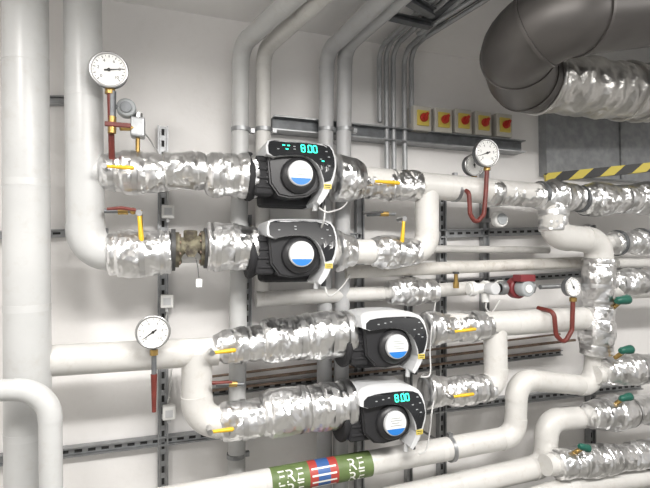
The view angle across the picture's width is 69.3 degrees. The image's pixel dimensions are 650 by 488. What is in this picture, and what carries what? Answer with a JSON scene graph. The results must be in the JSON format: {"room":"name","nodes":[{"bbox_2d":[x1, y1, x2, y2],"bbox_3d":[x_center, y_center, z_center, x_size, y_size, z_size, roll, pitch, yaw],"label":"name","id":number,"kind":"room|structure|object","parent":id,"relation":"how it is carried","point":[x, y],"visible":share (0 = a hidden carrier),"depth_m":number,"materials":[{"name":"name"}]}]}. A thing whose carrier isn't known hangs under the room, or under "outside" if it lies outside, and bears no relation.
{"room":"mechanical room","nodes":[
{"label":"mechanical room","id":0,"kind":"room"},
{"bbox_2d":[0,0,649,487],"bbox_3d":[0.772,0.270,2.665,6.800,2.618,0.150,1,-2,-19],"label":"wall","id":1,"kind":"structure","parent":0,"point":[179,63],"depth_m":2.16,"materials":[{"name":"paint"}]},
{"bbox_2d":[0,430,214,466],"bbox_3d":[-0.634,0.850,2.062,1.550,0.041,0.042,1,-2,-19],"label":"strut","id":2,"kind":"object","parent":1,"relation":"attached to","point":[127,444],"visible":0.35,"depth_m":1.98,"materials":[{"name":"black"}]},
{"bbox_2d":[158,125,167,486],"bbox_3d":[-0.707,0.317,2.053,0.060,1.667,0.042,1,-2,-19],"label":"strut","id":3,"kind":"object","parent":1,"relation":"attached to","point":[162,129],"visible":0.47,"depth_m":2.04,"materials":[{"name":"black"}]},
{"bbox_2d":[231,125,254,133],"bbox_3d":[-0.392,-0.505,2.116,0.154,0.020,0.102,-2,-2,45],"label":"clamp","id":4,"kind":"object","parent":1,"relation":"attached to","point":[236,127],"visible":0.56,"depth_m":2.05,"materials":[{"name":"metal"}]},
{"bbox_2d":[228,0,306,474],"bbox_3d":[-0.162,0.126,1.744,0.087,2.119,0.857,1,-2,-34],"label":"insulated pipe","id":5,"kind":"object","parent":4,"relation":"attached to","point":[278,11],"visible":0.7,"depth_m":2.03,"materials":[{"name":"plastic"}]},
{"bbox_2d":[255,126,276,133],"bbox_3d":[-0.280,-0.513,2.162,0.096,0.020,0.160,1,-2,-19],"label":"clamp","id":6,"kind":"object","parent":1,"relation":"attached to","point":[272,130],"visible":0.58,"depth_m":2.10,"materials":[{"name":"metal"}]},
{"bbox_2d":[254,0,332,297],"bbox_3d":[-0.067,-0.347,1.772,0.073,1.157,0.877,1,-2,-32],"label":"insulated pipe","id":7,"kind":"object","parent":6,"relation":"attached to","point":[309,9],"visible":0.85,"depth_m":2.08,"materials":[{"name":"plastic"}]},
{"bbox_2d":[255,281,468,306],"bbox_3d":[0.229,0.235,2.252,1.128,0.094,0.070,1,-2,-19],"label":"insulated pipe","id":8,"kind":"object","parent":7,"relation":"attached to","point":[377,293],"visible":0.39,"depth_m":2.14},
{"bbox_2d":[384,277,440,305],"bbox_3d":[0.420,0.226,2.253,0.260,0.140,0.142,1,-2,-19],"label":"wrap","id":9,"kind":"object","parent":8,"relation":"attached to","point":[411,291],"visible":0.99,"depth_m":2.20,"materials":[{"name":"silver"}]},
{"bbox_2d":[465,280,503,301],"bbox_3d":[0.834,0.239,2.374,0.234,0.110,0.118,1,-2,-19],"label":"mixing valve","id":10,"kind":"object","parent":8,"relation":"attached to","point":[485,288],"visible":0.88,"depth_m":2.35,"materials":[{"name":"white"}]},
{"bbox_2d":[497,274,536,298],"bbox_3d":[0.990,0.216,2.388,0.200,0.124,0.131,1,-2,-19],"label":"small circulator","id":11,"kind":"object","parent":10,"relation":"attached to","point":[519,286],"visible":0.98,"depth_m":2.35,"materials":[{"name":"red"}]},
{"bbox_2d":[318,126,335,132],"bbox_3d":[0.005,-0.537,2.260,0.100,0.020,0.161,1,-2,-19],"label":"clamp","id":12,"kind":"object","parent":1,"relation":"attached to","point":[332,128],"visible":0.51,"depth_m":2.19,"materials":[{"name":"metal"}]},
{"bbox_2d":[316,0,394,487],"bbox_3d":[0.177,0.149,1.828,0.086,2.220,0.891,1,-2,-25],"label":"insulated pipe","id":13,"kind":"object","parent":12,"relation":"attached to","point":[370,10],"visible":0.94,"depth_m":2.16,"materials":[{"name":"plastic"}]},
{"bbox_2d":[212,349,560,391],"bbox_3d":[0.413,0.618,2.346,1.943,0.065,0.012,1,-2,-19],"label":"strut","id":14,"kind":"object","parent":13,"relation":"attached to","point":[555,350],"visible":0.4,"depth_m":2.29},
{"bbox_2d":[223,339,575,380],"bbox_3d":[0.470,0.584,2.388,2.074,0.089,0.015,1,-2,-19],"label":"pipe","id":15,"kind":"object","parent":13,"relation":"attached to","point":[570,340],"visible":0.4,"depth_m":2.42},
{"bbox_2d":[336,126,356,133],"bbox_3d":[0.087,-0.539,2.278,0.100,0.020,0.182,1,-2,-19],"label":"clamp","id":16,"kind":"object","parent":1,"relation":"attached to","point":[352,129],"visible":0.59,"depth_m":2.20,"materials":[{"name":"metal"}]},
{"bbox_2d":[333,0,411,487],"bbox_3d":[0.262,0.136,1.847,0.099,2.253,0.874,1,-2,-27],"label":"insulated pipe","id":17,"kind":"object","parent":16,"relation":"attached to","point":[345,55],"visible":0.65,"depth_m":2.18,"materials":[{"name":"plastic"}]},
{"bbox_2d":[332,376,425,451],"bbox_3d":[0.228,0.742,2.043,0.358,0.283,0.259,1,-2,-19],"label":"pump","id":18,"kind":"object","parent":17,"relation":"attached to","point":[391,409],"visible":0.9,"depth_m":1.96,"materials":[{"name":"grey plastic"}]},
{"bbox_3d":[-0.144,0.691,1.940,0.647,0.109,0.096,1,-2,-19],"label":"pipe","id":19,"kind":"object","parent":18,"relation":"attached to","visible":0},
{"bbox_2d":[180,354,221,437],"bbox_3d":[-0.468,0.591,1.832,0.182,0.342,0.120,1,-2,-19],"label":"insulated pipe","id":20,"kind":"object","parent":19,"relation":"attached to","point":[199,409],"visible":0.79,"depth_m":1.77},
{"bbox_3d":[-0.145,0.404,1.949,0.652,0.125,0.096,1,-2,-19],"label":"pipe","id":21,"kind":"object","parent":20,"relation":"attached to","visible":0},
{"bbox_2d":[208,324,264,364],"bbox_3d":[-0.341,0.401,1.858,0.248,0.153,0.194,1,-2,-19],"label":"valve","id":22,"kind":"object","parent":21,"relation":"attached to","point":[241,344],"visible":0.91,"depth_m":1.82,"materials":[{"name":"silver"}]},
{"bbox_2d":[259,315,310,363],"bbox_3d":[-0.170,0.393,1.941,0.196,0.194,0.192,1,-2,-19],"label":"wrap","id":23,"kind":"object","parent":21,"relation":"attached to","point":[286,338],"visible":0.94,"depth_m":1.87,"materials":[{"name":"silver"}]},
{"bbox_2d":[302,310,358,360],"bbox_3d":[0.010,0.388,2.005,0.232,0.204,0.204,1,-2,-19],"label":"wrap","id":24,"kind":"object","parent":21,"relation":"attached to","point":[330,331],"visible":0.91,"depth_m":1.93,"materials":[{"name":"silver"}]},
{"bbox_2d":[334,307,427,376],"bbox_3d":[0.238,0.428,2.056,0.358,0.283,0.259,1,-2,-19],"label":"pump","id":25,"kind":"object","parent":21,"relation":"attached to","point":[388,337],"visible":0.86,"depth_m":1.97,"materials":[{"name":"black plastic"}]},
{"bbox_2d":[206,397,265,441],"bbox_3d":[-0.343,0.700,1.851,0.253,0.160,0.198,1,-2,-19],"label":"valve","id":26,"kind":"object","parent":19,"relation":"attached to","point":[241,419],"visible":0.88,"depth_m":1.81,"materials":[{"name":"silver"}]},
{"bbox_2d":[259,385,312,438],"bbox_3d":[-0.165,0.687,1.933,0.202,0.201,0.205,1,-2,-19],"label":"wrap","id":27,"kind":"object","parent":19,"relation":"attached to","point":[288,410],"visible":0.94,"depth_m":1.86,"materials":[{"name":"silver"}]},
{"bbox_2d":[307,379,359,431],"bbox_3d":[0.015,0.685,1.995,0.218,0.200,0.203,1,-2,-19],"label":"wrap","id":28,"kind":"object","parent":19,"relation":"attached to","point":[332,402],"visible":0.84,"depth_m":1.92,"materials":[{"name":"silver"}]},
{"bbox_2d":[345,257,583,278],"bbox_3d":[0.793,0.115,2.407,1.484,0.104,0.062,1,-2,-19],"label":"insulated pipe","id":29,"kind":"object","parent":17,"relation":"attached to","point":[424,268],"visible":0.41,"depth_m":2.35,"materials":[{"name":"plastic"}]},
{"bbox_2d":[354,199,364,487],"bbox_3d":[0.170,0.510,2.349,0.044,1.516,0.042,1,-2,-19],"label":"strut","id":30,"kind":"object","parent":1,"relation":"attached to","point":[358,204],"visible":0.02,"depth_m":2.35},
{"bbox_2d":[212,333,560,377],"bbox_3d":[0.424,0.555,2.404,1.991,0.097,0.012,1,-2,-19],"label":"pipe","id":31,"kind":"object","parent":30,"relation":"attached to","point":[539,336],"visible":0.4,"depth_m":2.27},
{"bbox_2d":[212,349,562,396],"bbox_3d":[0.423,0.651,2.432,2.030,0.082,0.042,1,-2,-19],"label":"strut","id":32,"kind":"object","parent":1,"relation":"attached to","point":[558,353],"visible":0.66,"depth_m":2.40,"materials":[{"name":"black"}]},
{"bbox_2d":[271,115,525,154],"bbox_3d":[0.431,-0.554,2.445,1.440,0.068,0.090,1,-2,-19],"label":"channel","id":33,"kind":"object","parent":1,"relation":"attached to","point":[285,125],"visible":0.64,"depth_m":2.42,"materials":[{"name":"metal"}]},
{"bbox_2d":[407,105,430,132],"bbox_3d":[0.495,-0.647,2.439,0.105,0.128,0.124,1,-2,-19],"label":"switch","id":34,"kind":"object","parent":33,"relation":"on","point":[420,115],"visible":0.94,"depth_m":2.41,"materials":[{"name":"grey"}]},
{"bbox_2d":[431,107,451,132],"bbox_3d":[0.613,-0.647,2.480,0.105,0.128,0.124,1,-2,-19],"label":"switch","id":35,"kind":"object","parent":33,"relation":"on","point":[441,118],"visible":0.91,"depth_m":2.45,"materials":[{"name":"grey"}]},
{"bbox_2d":[452,109,471,133],"bbox_3d":[0.730,-0.652,2.520,0.105,0.128,0.124,1,-2,-19],"label":"switch","id":36,"kind":"object","parent":33,"relation":"on","point":[461,118],"visible":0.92,"depth_m":2.49,"materials":[{"name":"grey"}]},
{"bbox_2d":[470,111,490,135],"bbox_3d":[0.850,-0.652,2.561,0.105,0.128,0.124,1,-2,-19],"label":"switch","id":37,"kind":"object","parent":33,"relation":"on","point":[481,121],"visible":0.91,"depth_m":2.53,"materials":[{"name":"grey"}]},
{"bbox_2d":[489,113,511,137],"bbox_3d":[0.981,-0.653,2.606,0.105,0.128,0.124,1,-2,-19],"label":"switch","id":38,"kind":"object","parent":33,"relation":"on","point":[501,124],"visible":0.9,"depth_m":2.58,"materials":[{"name":"grey"}]},
{"bbox_2d":[436,200,446,475],"bbox_3d":[0.618,0.543,2.502,0.056,1.614,0.042,1,-2,-19],"label":"strut","id":39,"kind":"object","parent":1,"relation":"attached to","point":[441,305],"visible":0.49,"depth_m":2.49,"materials":[{"name":"black"}]},
{"bbox_2d":[451,172,463,201],"bbox_3d":[0.578,-0.266,2.344,0.020,0.138,0.361,1,-2,-19],"label":"clamp","id":40,"kind":"object","parent":1,"relation":"attached to","point":[454,173],"visible":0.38,"depth_m":2.19,"materials":[{"name":"metal"}]},
{"bbox_2d":[366,167,542,206],"bbox_3d":[0.583,-0.266,2.219,1.153,0.151,0.125,1,-2,-19],"label":"insulated pipe","id":41,"kind":"object","parent":40,"relation":"attached to","point":[447,186],"visible":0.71,"depth_m":2.19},
{"bbox_2d":[327,154,367,201],"bbox_3d":[0.099,-0.285,2.051,0.143,0.204,0.214,1,-2,-19],"label":"wrap","id":42,"kind":"object","parent":41,"relation":"attached to","point":[350,181],"visible":0.94,"depth_m":1.97,"materials":[{"name":"silver"}]},
{"bbox_2d":[333,190,439,264],"bbox_3d":[0.274,-0.086,2.107,0.535,0.354,0.112,1,-2,-19],"label":"insulated pipe","id":43,"kind":"object","parent":41,"relation":"attached to","point":[427,232],"visible":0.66,"depth_m":2.12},
{"bbox_2d":[332,230,358,271],"bbox_3d":[0.084,0.032,2.042,0.089,0.182,0.187,1,-2,-19],"label":"wrap","id":44,"kind":"object","parent":43,"relation":"attached to","point":[348,245],"visible":0.85,"depth_m":1.97,"materials":[{"name":"silver"}]},
{"bbox_2d":[370,216,423,268],"bbox_3d":[0.315,-0.004,2.119,0.236,0.235,0.150,1,-2,-19],"label":"valve","id":45,"kind":"object","parent":43,"relation":"attached to","point":[395,252],"visible":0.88,"depth_m":2.06,"materials":[{"name":"silver"}]},
{"bbox_2d":[360,169,425,200],"bbox_3d":[0.294,-0.268,2.105,0.307,0.146,0.170,1,-2,-19],"label":"valve","id":46,"kind":"object","parent":41,"relation":"attached to","point":[403,186],"visible":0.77,"depth_m":2.07,"materials":[{"name":"silver"}]},
{"bbox_2d":[462,154,483,176],"bbox_3d":[0.715,-0.349,2.281,0.109,0.172,0.039,1,-2,-19],"label":"pressure gauge","id":47,"kind":"object","parent":41,"relation":"attached to","point":[469,167],"visible":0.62,"depth_m":2.27,"materials":[{"name":"metal"}]},
{"bbox_2d":[464,139,498,222],"bbox_3d":[0.720,-0.290,2.212,0.162,0.393,0.110,1,-2,-19],"label":"pressure gauge","id":48,"kind":"object","parent":41,"relation":"attached to","point":[485,153],"visible":0.99,"depth_m":2.17,"materials":[{"name":"metal"}]},
{"bbox_2d":[481,181,547,207],"bbox_3d":[0.943,-0.250,2.342,0.338,0.145,0.141,1,-2,-19],"label":"wrap","id":49,"kind":"object","parent":41,"relation":"attached to","point":[500,198],"visible":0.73,"depth_m":2.29,"materials":[{"name":"silver"}]},
{"bbox_2d":[479,169,489,311],"bbox_3d":[0.884,-0.025,2.611,0.050,0.890,0.042,1,-2,-19],"label":"strut","id":50,"kind":"object","parent":1,"relation":"attached to","point":[483,241],"visible":0.29,"depth_m":2.60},
{"bbox_2d":[434,245,550,252],"bbox_3d":[0.907,0.030,2.555,0.771,0.041,0.040,1,-2,-19],"label":"insulated pipe","id":51,"kind":"object","parent":50,"relation":"attached to","point":[440,248],"visible":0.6,"depth_m":2.53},
{"bbox_2d":[439,227,540,237],"bbox_3d":[0.927,-0.065,2.627,0.781,0.075,0.042,1,-2,-19],"label":"strut","id":52,"kind":"object","parent":1,"relation":"attached to","point":[451,233],"visible":0.72,"depth_m":2.62,"materials":[{"name":"black"}]},
{"bbox_2d":[426,384,642,414],"bbox_3d":[1.043,0.873,2.639,1.998,0.058,0.042,1,-2,-19],"label":"strut","id":53,"kind":"object","parent":1,"relation":"attached to","point":[606,388],"visible":0.48,"depth_m":2.70,"materials":[{"name":"black"}]},
{"bbox_2d":[435,267,642,282],"bbox_3d":[1.287,0.189,2.743,1.522,0.097,0.042,1,-2,-19],"label":"strut","id":54,"kind":"object","parent":1,"relation":"attached to","point":[558,275],"visible":0.39,"depth_m":2.72,"materials":[{"name":"black"}]},
{"bbox_2d":[538,113,649,182],"bbox_3d":[2.365,-0.698,3.126,2.306,0.615,0.071,1,-2,-19],"label":"ventilation unit","id":55,"kind":"object","parent":1,"relation":"attached to","point":[566,143],"visible":0.58,"depth_m":2.84,"materials":[{"name":"metal"}]},
{"bbox_2d":[113,0,649,62],"bbox_3d":[1.586,-1.183,0.343,7.100,0.150,5.150,1,-2,-19],"label":"ceiling","id":56,"kind":"structure","parent":0,"point":[464,38],"depth_m":2.21,"materials":[{"name":"paint"}]},
{"bbox_2d":[1,0,51,487],"bbox_3d":[-1.024,0.005,1.615,0.189,2.134,0.144,1,-2,-19],"label":"insulated pipe","id":57,"kind":"object","parent":56,"relation":"attached to","point":[25,61],"visible":0.91,"depth_m":1.56,"materials":[{"name":"plastic"}]},
{"bbox_2d":[0,378,62,487],"bbox_3d":[-0.949,0.701,1.451,0.261,0.580,0.069,1,-2,-19],"label":"insulated pipe","id":58,"kind":"object","parent":57,"relation":"attached to","point":[47,407],"visible":1,"depth_m":1.45,"materials":[{"name":"plastic"}]},
{"bbox_2d":[50,337,219,376],"bbox_3d":[-0.755,0.416,1.738,0.705,0.114,0.110,1,-2,-19],"label":"insulated pipe","id":59,"kind":"object","parent":57,"relation":"attached to","point":[121,356],"visible":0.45,"depth_m":1.70,"materials":[{"name":"plastic"}]},
{"bbox_2d":[135,315,170,412],"bbox_3d":[-0.613,0.426,1.673,0.120,0.347,0.038,1,-2,-19],"label":"pressure gauge","id":60,"kind":"object","parent":59,"relation":"attached to","point":[152,332],"visible":1,"depth_m":1.67,"materials":[{"name":"metal"}]},
{"bbox_2d":[63,0,106,270],"bbox_3d":[-0.861,-0.511,1.729,0.205,1.224,0.133,1,-2,-19],"label":"insulated pipe","id":61,"kind":"object","parent":56,"relation":"attached to","point":[85,229],"visible":0.81,"depth_m":1.67,"materials":[{"name":"plastic"}]},
{"bbox_2d":[92,162,97,178],"bbox_3d":[-0.851,-0.262,1.725,0.085,0.118,0.111,1,-2,-19],"label":"insulated pipe","id":62,"kind":"object","parent":61,"relation":"attached to","point":[94,169],"visible":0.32,"depth_m":1.68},
{"bbox_3d":[-0.544,-0.272,1.831,0.607,0.118,0.099,1,-2,-19],"label":"pipe","id":63,"kind":"object","parent":62,"relation":"attached to","visible":0},
{"bbox_2d":[97,149,164,195],"bbox_3d":[-0.715,-0.270,1.745,0.242,0.172,0.226,1,-2,-19],"label":"valve","id":64,"kind":"object","parent":63,"relation":"attached to","point":[131,172],"visible":0.91,"depth_m":1.71,"materials":[{"name":"silver"}]},
{"bbox_2d":[88,51,130,159],"bbox_3d":[-0.764,-0.472,1.678,0.137,0.397,0.096,1,-2,-19],"label":"pressure gauge","id":65,"kind":"object","parent":64,"relation":"attached to","point":[109,70],"visible":0.99,"depth_m":1.65,"materials":[{"name":"metal"}]},
{"bbox_2d":[116,98,144,150],"bbox_3d":[-0.724,-0.438,1.735,0.112,0.190,0.064,1,-2,-19],"label":"air vent","id":66,"kind":"object","parent":64,"relation":"on","point":[126,108],"visible":0.92,"depth_m":1.72,"materials":[{"name":"grey"}]},
{"bbox_2d":[162,151,206,190],"bbox_3d":[-0.544,-0.285,1.831,0.171,0.161,0.156,1,-2,-19],"label":"wrap","id":67,"kind":"object","parent":63,"relation":"on","point":[186,170],"visible":0.94,"depth_m":1.77,"materials":[{"name":"silver"}]},
{"bbox_2d":[204,152,259,198],"bbox_3d":[-0.378,-0.277,1.890,0.216,0.190,0.193,1,-2,-19],"label":"wrap","id":68,"kind":"object","parent":63,"relation":"on","point":[228,174],"visible":0.91,"depth_m":1.82,"materials":[{"name":"silver"}]},
{"bbox_2d":[244,140,335,210],"bbox_3d":[-0.151,-0.274,1.942,0.346,0.284,0.259,1,-2,-19],"label":"pump","id":69,"kind":"object","parent":63,"relation":"attached to","point":[293,174],"visible":0.97,"depth_m":1.85,"materials":[{"name":"black plastic"}]},
{"bbox_2d":[182,253,200,262],"bbox_3d":[-0.530,0.029,1.827,0.580,0.104,0.090,1,-2,-19],"label":"pipe","id":70,"kind":"object","parent":61,"relation":"attached to","point":[185,259],"visible":0.09,"depth_m":1.80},
{"bbox_2d":[105,210,171,277],"bbox_3d":[-0.696,0.003,1.770,0.233,0.252,0.186,1,-2,-19],"label":"valve","id":71,"kind":"object","parent":70,"relation":"attached to","point":[140,253],"visible":0.98,"depth_m":1.70,"materials":[{"name":"silver"}]},
{"bbox_2d":[171,228,207,286],"bbox_3d":[-0.520,0.048,1.814,0.142,0.226,0.192,1,-2,-19],"label":"valve","id":72,"kind":"object","parent":70,"relation":"attached to","point":[190,244],"visible":0.88,"depth_m":1.78,"materials":[{"name":"metal"}]},
{"bbox_2d":[206,222,259,270],"bbox_3d":[-0.372,0.012,1.881,0.204,0.195,0.199,1,-2,-19],"label":"wrap","id":73,"kind":"object","parent":70,"relation":"on","point":[229,244],"visible":0.95,"depth_m":1.80,"materials":[{"name":"silver"}]},
{"bbox_2d":[244,219,336,288],"bbox_3d":[-0.147,0.041,1.934,0.346,0.284,0.259,1,-2,-19],"label":"pump","id":74,"kind":"object","parent":70,"relation":"attached to","point":[291,250],"visible":0.97,"depth_m":1.84,"materials":[{"name":"grey plastic"}]},
{"bbox_2d":[377,0,434,122],"bbox_3d":[0.448,-0.827,1.915,0.029,0.391,1.023,1,-2,-20],"label":"conduit","id":75,"kind":"object","parent":56,"relation":"attached to","point":[400,27],"visible":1,"depth_m":2.37,"materials":[{"name":"metal"}]},
{"bbox_2d":[384,0,439,168],"bbox_3d":[0.480,-0.714,1.925,0.028,0.649,1.020,1,-2,-20],"label":"conduit","id":76,"kind":"object","parent":56,"relation":"attached to","point":[389,45],"visible":0.85,"depth_m":2.38,"materials":[{"name":"metal"}]},
{"bbox_2d":[391,0,448,169],"bbox_3d":[0.511,-0.712,1.933,0.028,0.642,1.025,1,-2,-19],"label":"conduit","id":77,"kind":"object","parent":56,"relation":"attached to","point":[441,3],"visible":0.92,"depth_m":2.39,"materials":[{"name":"metal"}]},
{"bbox_2d":[406,0,435,18],"bbox_3d":[0.386,-0.981,1.938,0.186,0.036,0.042,1,-2,-41],"label":"strut","id":78,"kind":"object","parent":56,"relation":"attached to","point":[422,7],"visible":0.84,"depth_m":1.94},
{"bbox_2d":[409,21,445,123],"bbox_3d":[0.592,-0.837,1.961,0.029,0.401,1.032,0,-2,-16],"label":"conduit","id":79,"kind":"object","parent":56,"relation":"attached to","point":[414,49],"visible":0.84,"depth_m":2.43,"materials":[{"name":"metal"}]},
{"bbox_2d":[402,0,464,169],"bbox_3d":[0.558,-0.708,1.944,0.028,0.627,1.035,1,-2,-17],"label":"conduit","id":80,"kind":"object","parent":56,"relation":"attached to","point":[417,39],"visible":0.95,"depth_m":2.41,"materials":[{"name":"metal"}]},
{"bbox_2d":[421,0,478,26],"bbox_3d":[0.625,-1.027,1.873,0.094,0.034,0.672,1,-2,-29],"label":"cable tray","id":81,"kind":"object","parent":56,"relation":"hanging from","point":[449,3],"visible":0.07,"depth_m":2.02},
{"bbox_2d":[389,12,432,29],"bbox_3d":[0.313,-0.978,2.036,0.343,0.027,0.042,1,-2,-23],"label":"strut","id":82,"kind":"object","parent":81,"relation":"attached to","point":[400,18],"visible":0.64,"depth_m":2.06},
{"bbox_2d":[425,0,489,38],"bbox_3d":[0.621,-0.990,1.969,0.021,0.020,0.585,1,-2,-28],"label":"conduit","id":83,"kind":"object","parent":81,"relation":"attached to","point":[478,4],"visible":1,"depth_m":2.04,"materials":[{"name":"metal"}]},
{"bbox_2d":[479,0,649,122],"bbox_3d":[1.484,-0.919,2.149,1.905,0.646,0.828,1,-2,-19],"label":"ventilation duct","id":84,"kind":"object","parent":56,"relation":"hanging from","point":[533,60],"visible":1,"depth_m":1.74,"materials":[{"name":"silver metal"}]},
{"bbox_2d":[157,355,606,487],"bbox_3d":[0.276,0.779,2.082,2.566,0.526,0.106,1,-2,-19],"label":"insulated pipe","id":85,"kind":"object","parent":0,"point":[511,432],"visible":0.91,"depth_m":2.20,"materials":[{"name":"plastic"}]},
{"bbox_2d":[268,450,373,487],"bbox_3d":[-0.015,0.959,1.976,0.442,0.118,0.106,1,-2,-19],"label":"label","id":86,"kind":"object","parent":85,"relation":"attached to","point":[314,473],"visible":0.98,"depth_m":1.94,"materials":[{"name":"green"}]},
{"bbox_2d":[483,331,508,394],"bbox_3d":[0.682,0.570,2.228,0.425,0.357,0.115,1,-2,-19],"label":"insulated pipe","id":87,"kind":"object","parent":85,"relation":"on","point":[495,349],"visible":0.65,"depth_m":2.23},
{"bbox_2d":[416,373,454,409],"bbox_3d":[0.522,0.674,2.169,0.159,0.158,0.163,1,-2,-19],"label":"wrap","id":88,"kind":"object","parent":87,"relation":"attached to","point":[432,388],"visible":0.92,"depth_m":2.12,"materials":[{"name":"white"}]},
{"bbox_2d":[445,374,497,406],"bbox_3d":[0.665,0.691,2.206,0.297,0.150,0.172,1,-2,-19],"label":"valve","id":89,"kind":"object","parent":87,"relation":"attached to","point":[470,390],"visible":0.89,"depth_m":2.17,"materials":[{"name":"white"}]},
{"bbox_2d":[447,307,593,335],"bbox_3d":[0.935,0.388,2.321,1.008,0.126,0.123,1,-2,-19],"label":"insulated pipe","id":90,"kind":"object","parent":87,"relation":"attached to","point":[530,321],"visible":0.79,"depth_m":2.30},
{"bbox_2d":[419,311,459,346],"bbox_3d":[0.527,0.389,2.180,0.158,0.164,0.164,1,-2,-19],"label":"wrap","id":91,"kind":"object","parent":90,"relation":"attached to","point":[441,323],"visible":0.81,"depth_m":2.12,"materials":[{"name":"white"}]},
{"bbox_2d":[448,310,498,342],"bbox_3d":[0.675,0.392,2.220,0.304,0.152,0.175,1,-2,-19],"label":"valve","id":92,"kind":"object","parent":90,"relation":"attached to","point":[478,324],"visible":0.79,"depth_m":2.18,"materials":[{"name":"white"}]},
{"bbox_2d":[536,277,580,342],"bbox_3d":[1.162,0.323,2.335,0.164,0.324,0.127,1,-2,-19],"label":"pressure gauge","id":93,"kind":"object","parent":90,"relation":"attached to","point":[570,286],"visible":1,"depth_m":2.29,"materials":[{"name":"metal"}]},
{"bbox_2d":[578,305,616,357],"bbox_3d":[1.428,0.456,2.467,0.178,0.270,0.180,0,-2,-3],"label":"wrap","id":94,"kind":"object","parent":90,"relation":"attached to","point":[598,341],"visible":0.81,"depth_m":2.40,"materials":[{"name":"white"}]},
{"bbox_2d":[613,268,649,307],"bbox_3d":[1.694,0.240,2.552,0.525,0.218,0.225,1,-2,-19],"label":"valve","id":95,"kind":"object","parent":94,"relation":"on","point":[632,281],"visible":0.69,"depth_m":2.50,"materials":[{"name":"white"}]},
{"bbox_2d":[538,203,613,258],"bbox_3d":[1.305,-0.017,2.439,0.446,0.362,0.138,1,-2,-19],"label":"insulated pipe","id":96,"kind":"object","parent":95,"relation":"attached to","point":[592,242],"visible":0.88,"depth_m":2.38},
{"bbox_2d":[538,205,569,231],"bbox_3d":[1.165,-0.173,2.394,0.148,0.226,0.145,1,-2,-19],"label":"wrap","id":97,"kind":"object","parent":96,"relation":"attached to","point":[561,210],"visible":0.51,"depth_m":2.34,"materials":[{"name":"silver"}]},
{"bbox_2d":[581,258,616,307],"bbox_3d":[1.444,0.211,2.482,0.170,0.279,0.170,1,-2,-19],"label":"wrap","id":98,"kind":"object","parent":96,"relation":"attached to","point":[598,276],"visible":0.93,"depth_m":2.42,"materials":[{"name":"white"}]},
{"bbox_2d":[606,235,615,247],"bbox_3d":[1.882,-0.012,2.701,0.800,0.105,0.084,1,-2,-19],"label":"insulated pipe","id":99,"kind":"object","parent":96,"relation":"attached to","point":[611,238],"visible":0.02,"depth_m":2.55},
{"bbox_2d":[606,229,649,254],"bbox_3d":[1.764,-0.011,2.640,0.413,0.148,0.157,1,-2,-19],"label":"wrap","id":100,"kind":"object","parent":99,"relation":"attached to","point":[639,238],"visible":0.72,"depth_m":2.56,"materials":[{"name":"white"}]},
{"bbox_3d":[1.682,-0.243,2.597,1.142,0.153,0.118,1,-2,-19],"label":"insulated pipe","id":101,"kind":"object","parent":96,"relation":"attached to","visible":0},
{"bbox_2d":[537,179,588,211],"bbox_3d":[1.209,-0.239,2.421,0.279,0.187,0.191,1,-2,-19],"label":"wrap","id":102,"kind":"object","parent":101,"relation":"attached to","point":[564,193],"visible":0.72,"depth_m":2.35,"materials":[{"name":"silver"}]},
{"bbox_2d":[576,181,649,216],"bbox_3d":[1.596,-0.250,2.551,0.547,0.220,0.209,1,-2,-19],"label":"wrap","id":103,"kind":"object","parent":101,"relation":"attached to","point":[607,198],"visible":0.83,"depth_m":2.46,"materials":[{"name":"silver"}]},
{"bbox_2d":[544,162,649,180],"bbox_3d":[1.524,-0.395,2.579,0.611,0.102,0.030,0,-2,6],"label":"beam","id":104,"kind":"structure","parent":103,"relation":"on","point":[641,167],"depth_m":2.57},
{"bbox_2d":[614,258,649,267],"bbox_3d":[1.944,0.107,2.730,0.683,0.058,0.054,1,-2,-19],"label":"insulated pipe","id":105,"kind":"object","parent":95,"relation":"attached to","point":[621,262],"visible":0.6,"depth_m":2.63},
{"bbox_2d":[592,366,606,383],"bbox_3d":[1.769,0.696,2.557,0.793,0.121,0.091,1,-2,-19],"label":"insulated pipe","id":106,"kind":"object","parent":85,"relation":"attached to","point":[600,373],"visible":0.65,"depth_m":2.40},
{"bbox_2d":[601,345,649,385],"bbox_3d":[1.649,0.629,2.476,0.454,0.241,0.206,1,-2,-19],"label":"valve","id":107,"kind":"object","parent":106,"relation":"attached to","point":[625,368],"visible":0.94,"depth_m":2.40,"materials":[{"name":"white"}]},
{"bbox_2d":[530,470,649,487],"bbox_3d":[1.379,1.233,2.385,1.532,0.156,0.103,1,-2,-19],"label":"insulated pipe","id":108,"kind":"object","parent":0,"point":[638,478],"visible":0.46,"depth_m":2.36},
{"bbox_2d":[537,453,560,476],"bbox_3d":[1.604,1.133,2.487,1.115,0.186,0.102,1,-2,-19],"label":"insulated pipe","id":109,"kind":"object","parent":108,"relation":"on","point":[550,465],"visible":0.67,"depth_m":2.29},
{"bbox_2d":[382,406,587,487],"bbox_3d":[0.853,1.037,2.316,1.482,0.372,0.117,1,-2,-19],"label":"insulated pipe","id":110,"kind":"object","parent":109,"relation":"attached to","point":[548,428],"visible":0.8,"depth_m":2.31,"materials":[{"name":"plastic"}]},
{"bbox_3d":[1.784,0.927,2.598,0.844,0.149,0.105,1,-2,-19],"label":"insulated pipe","id":111,"kind":"object","parent":110,"relation":"attached to","visible":0},
{"bbox_2d":[580,392,649,431],"bbox_3d":[1.630,0.883,2.511,0.566,0.244,0.215,1,-2,-19],"label":"valve","id":112,"kind":"object","parent":111,"relation":"attached to","point":[615,413],"visible":0.99,"depth_m":2.42,"materials":[{"name":"white"}]},
{"bbox_2d":[549,438,649,480],"bbox_3d":[1.491,1.079,2.420,0.757,0.234,0.183,1,-2,-19],"label":"valve","id":113,"kind":"object","parent":109,"relation":"attached to","point":[581,460],"visible":0.96,"depth_m":2.32,"materials":[{"name":"white"}]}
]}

